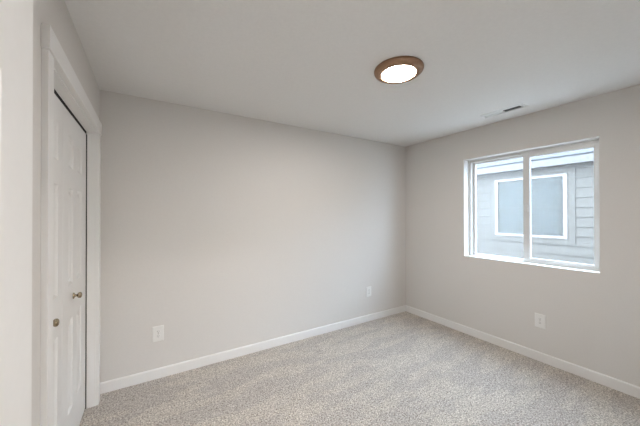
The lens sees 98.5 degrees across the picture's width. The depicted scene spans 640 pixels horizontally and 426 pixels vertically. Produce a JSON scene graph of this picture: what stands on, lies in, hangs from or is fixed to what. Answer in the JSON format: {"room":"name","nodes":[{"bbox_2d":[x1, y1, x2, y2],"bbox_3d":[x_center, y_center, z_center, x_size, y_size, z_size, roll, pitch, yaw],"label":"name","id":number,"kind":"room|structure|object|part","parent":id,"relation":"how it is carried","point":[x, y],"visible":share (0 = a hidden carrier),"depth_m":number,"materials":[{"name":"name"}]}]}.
{"room":"empty bedroom","nodes":[
{"label":"empty bedroom","id":0,"kind":"room"},
{"bbox_2d":[31,0,98,425],"bbox_3d":[-1.033,0.221,0.909,0.120,2.440,2.976,0,0,-32],"label":"wall","id":1,"kind":"structure","parent":0,"point":[55,13],"depth_m":1.00,"materials":[{"name":"grey paint"}]},
{"bbox_2d":[54,89,86,408],"bbox_3d":[-1.429,0.415,1.526,0.039,2.061,1.211,0,0,-32],"label":"door track","id":2,"kind":"object","parent":1,"relation":"attached to","point":[55,92],"visible":0.29,"depth_m":2.03,"materials":[{"name":"grey"}]},
{"bbox_2d":[53,93,62,425],"bbox_3d":[-1.241,0.417,1.259,0.076,2.008,0.521,0,0,-32],"label":"door","id":3,"kind":"structure","parent":2,"relation":"attached to","point":[58,106],"depth_m":1.41,"materials":[{"name":"white wood"}]},
{"bbox_3d":[-1.227,0.506,1.269,0.042,0.039,0.039,0,0,-32],"label":"knob","id":4,"kind":"part","parent":3,"relation":"part of","materials":[{"name":"gold metal"}]},
{"bbox_2d":[62,105,85,425],"bbox_3d":[-1.550,0.421,1.757,0.076,2.008,0.644,0,0,-32],"label":"door","id":5,"kind":"structure","parent":2,"relation":"attached to","point":[74,137],"depth_m":1.69,"materials":[{"name":"white wood"}]},
{"bbox_3d":[-1.500,0.509,1.708,0.042,0.039,0.039,0,0,-32],"label":"knob","id":6,"kind":"part","parent":5,"relation":"part of","materials":[{"name":"gold metal"}]},
{"bbox_2d":[40,23,101,425],"bbox_3d":[-1.383,0.375,1.564,0.076,2.141,1.328,0,0,-32],"label":"door frame","id":7,"kind":"structure","parent":1,"relation":"attached to","point":[53,55],"depth_m":1.16,"materials":[{"name":"white wood"}]},
{"bbox_3d":[-1.037,0.416,1.048,0.020,2.052,0.070,0,0,-32],"label":"casing","id":8,"kind":"part","parent":7,"relation":"part of","materials":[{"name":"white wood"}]},
{"bbox_3d":[-1.363,-0.651,1.583,0.026,0.089,1.328,0,0,-32],"label":"head casing","id":9,"kind":"part","parent":7,"relation":"part of","materials":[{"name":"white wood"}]},
{"bbox_3d":[-1.692,0.423,2.103,0.020,2.052,0.070,0,0,-32],"label":"casing","id":10,"kind":"part","parent":7,"relation":"part of","materials":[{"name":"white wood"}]},
{"bbox_2d":[99,89,405,382],"bbox_3d":[-0.590,0.232,3.005,4.643,2.440,0.120,0,0,-32],"label":"wall","id":11,"kind":"structure","parent":0,"point":[222,231],"depth_m":2.75,"materials":[{"name":"grey paint"}]},
{"bbox_2d":[152,325,163,342],"bbox_3d":[-1.415,1.056,2.412,0.088,0.134,0.009,0,0,-32],"label":"electrical outlet","id":12,"kind":"object","parent":11,"relation":"attached to","point":[157,331],"visible":1,"depth_m":2.41,"materials":[{"name":"white plastic"}]},
{"bbox_2d":[100,305,405,393],"bbox_3d":[-0.243,1.405,3.134,3.573,0.094,0.014,0,0,-32],"label":"baseboard","id":13,"kind":"structure","parent":11,"relation":"attached to","point":[130,380],"depth_m":2.73,"materials":[{"name":"white wood"}]},
{"bbox_2d":[366,286,370,296],"bbox_3d":[0.655,1.054,3.697,0.088,0.134,0.009,0,0,-32],"label":"electrical outlet","id":14,"kind":"object","parent":11,"relation":"attached to","point":[368,289],"visible":1,"depth_m":3.69,"materials":[{"name":"white plastic"}]},
{"bbox_2d":[64,0,639,146],"bbox_3d":[0.622,-1.061,1.056,4.643,0.120,4.726,0,0,-32],"label":"ceiling","id":15,"kind":"structure","parent":0,"point":[310,64],"depth_m":1.75,"materials":[{"name":"paint"}]},
{"bbox_2d":[374,56,423,83],"bbox_3d":[0.543,-0.975,1.911,0.333,0.042,0.333,0,0,-32],"label":"ceiling light","id":16,"kind":"object","parent":15,"relation":"attached to","point":[400,69],"visible":1,"depth_m":1.85,"materials":[{"name":"brown metal"}]},
{"bbox_2d":[480,103,526,117],"bbox_3d":[1.778,-0.989,2.685,0.130,0.010,0.370,0,0,-32],"label":"ceiling vent","id":17,"kind":"object","parent":15,"relation":"in","point":[521,105],"visible":1,"depth_m":2.67,"materials":[{"name":"white metal"}]},
{"bbox_2d":[79,311,639,425],"bbox_3d":[0.626,1.495,1.041,4.643,0.128,4.726,0,0,-32],"label":"floor","id":18,"kind":"structure","parent":0,"point":[405,368],"depth_m":2.23,"materials":[{"name":"beige carpet"}]},
{"bbox_2d":[405,84,639,386],"bbox_3d":[2.158,0.227,2.818,0.170,2.440,3.096,0,0,-32],"label":"wall","id":19,"kind":"structure","parent":0,"point":[593,319],"depth_m":2.67,"materials":[{"name":"grey paint"}]},
{"bbox_2d":[406,305,639,398],"bbox_3d":[2.054,1.400,2.808,0.014,0.094,2.962,0,0,-32],"label":"baseboard","id":20,"kind":"structure","parent":19,"relation":"attached to","point":[627,388],"depth_m":2.67,"materials":[{"name":"white wood"}]},
{"bbox_2d":[466,255,599,272],"bbox_3d":[2.095,0.515,2.855,0.102,0.006,1.179,0,0,-32],"label":"window sill","id":21,"kind":"structure","parent":19,"relation":"attached to","point":[466,255],"depth_m":2.74,"materials":[{"name":"white wood"}]},
{"bbox_2d":[468,139,599,270],"bbox_3d":[2.162,-0.055,2.901,0.076,1.180,1.180,0,0,-32],"label":"window","id":22,"kind":"structure","parent":19,"relation":"in","point":[526,155],"depth_m":2.85,"materials":[{"name":"white plastic"}]},
{"bbox_3d":[2.040,-0.054,3.131,0.024,1.118,0.599,0,0,-32],"label":"fixed sash","id":23,"kind":"part","parent":22,"relation":"part of","materials":[{"name":"white plastic"}]},
{"bbox_3d":[2.296,-0.059,2.657,0.026,1.130,0.577,0,0,-32],"label":"sliding sash","id":24,"kind":"part","parent":22,"relation":"part of","materials":[{"name":"white plastic"}]},
{"bbox_2d":[535,313,545,328],"bbox_3d":[2.137,1.048,2.679,0.009,0.134,0.088,0,0,-32],"label":"electrical outlet","id":25,"kind":"object","parent":19,"relation":"attached to","point":[540,319],"visible":1,"depth_m":2.67,"materials":[{"name":"white plastic"}]},
{"bbox_3d":[1.301,0.215,0.535,3.693,2.440,0.120,0,0,-32],"label":"wall","id":26,"kind":"structure","parent":0,"visible":0},
{"bbox_2d":[0,0,32,425],"bbox_3d":[-0.274,0.405,0.104,0.146,2.030,0.778,0,0,-32],"label":"door","id":27,"kind":"structure","parent":26,"relation":"in","point":[16,16],"depth_m":0.39,"materials":[{"name":"white wood"}]},
{"label":"outside","id":28,"kind":"structure","parent":0,"visible":0},
{"bbox_3d":[7.193,1.961,6.804,12.595,0.100,32.000,0,0,-32],"label":"ground","id":29,"kind":"structure","parent":28,"visible":0},
{"bbox_2d":[476,148,593,264],"bbox_3d":[5.457,-0.380,6.920,4.230,4.704,16.640,0,0,-32],"label":"house","id":30,"kind":"structure","parent":29,"relation":"on","point":[562,184],"depth_m":5.24,"materials":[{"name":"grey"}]},
{"bbox_2d":[498,176,562,235],"bbox_3d":[4.122,-0.123,5.462,0.003,1.087,1.102,0,0,-32],"label":"window","id":31,"kind":"structure","parent":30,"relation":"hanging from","point":[546,191],"depth_m":5.36,"materials":[{"name":"glass"}]},
{"bbox_3d":[4.125,-0.120,5.464,0.020,1.395,1.422,0,0,-32],"label":"window trim","id":32,"kind":"part","parent":30,"relation":"part of","materials":[{"name":"white"}]}
]}

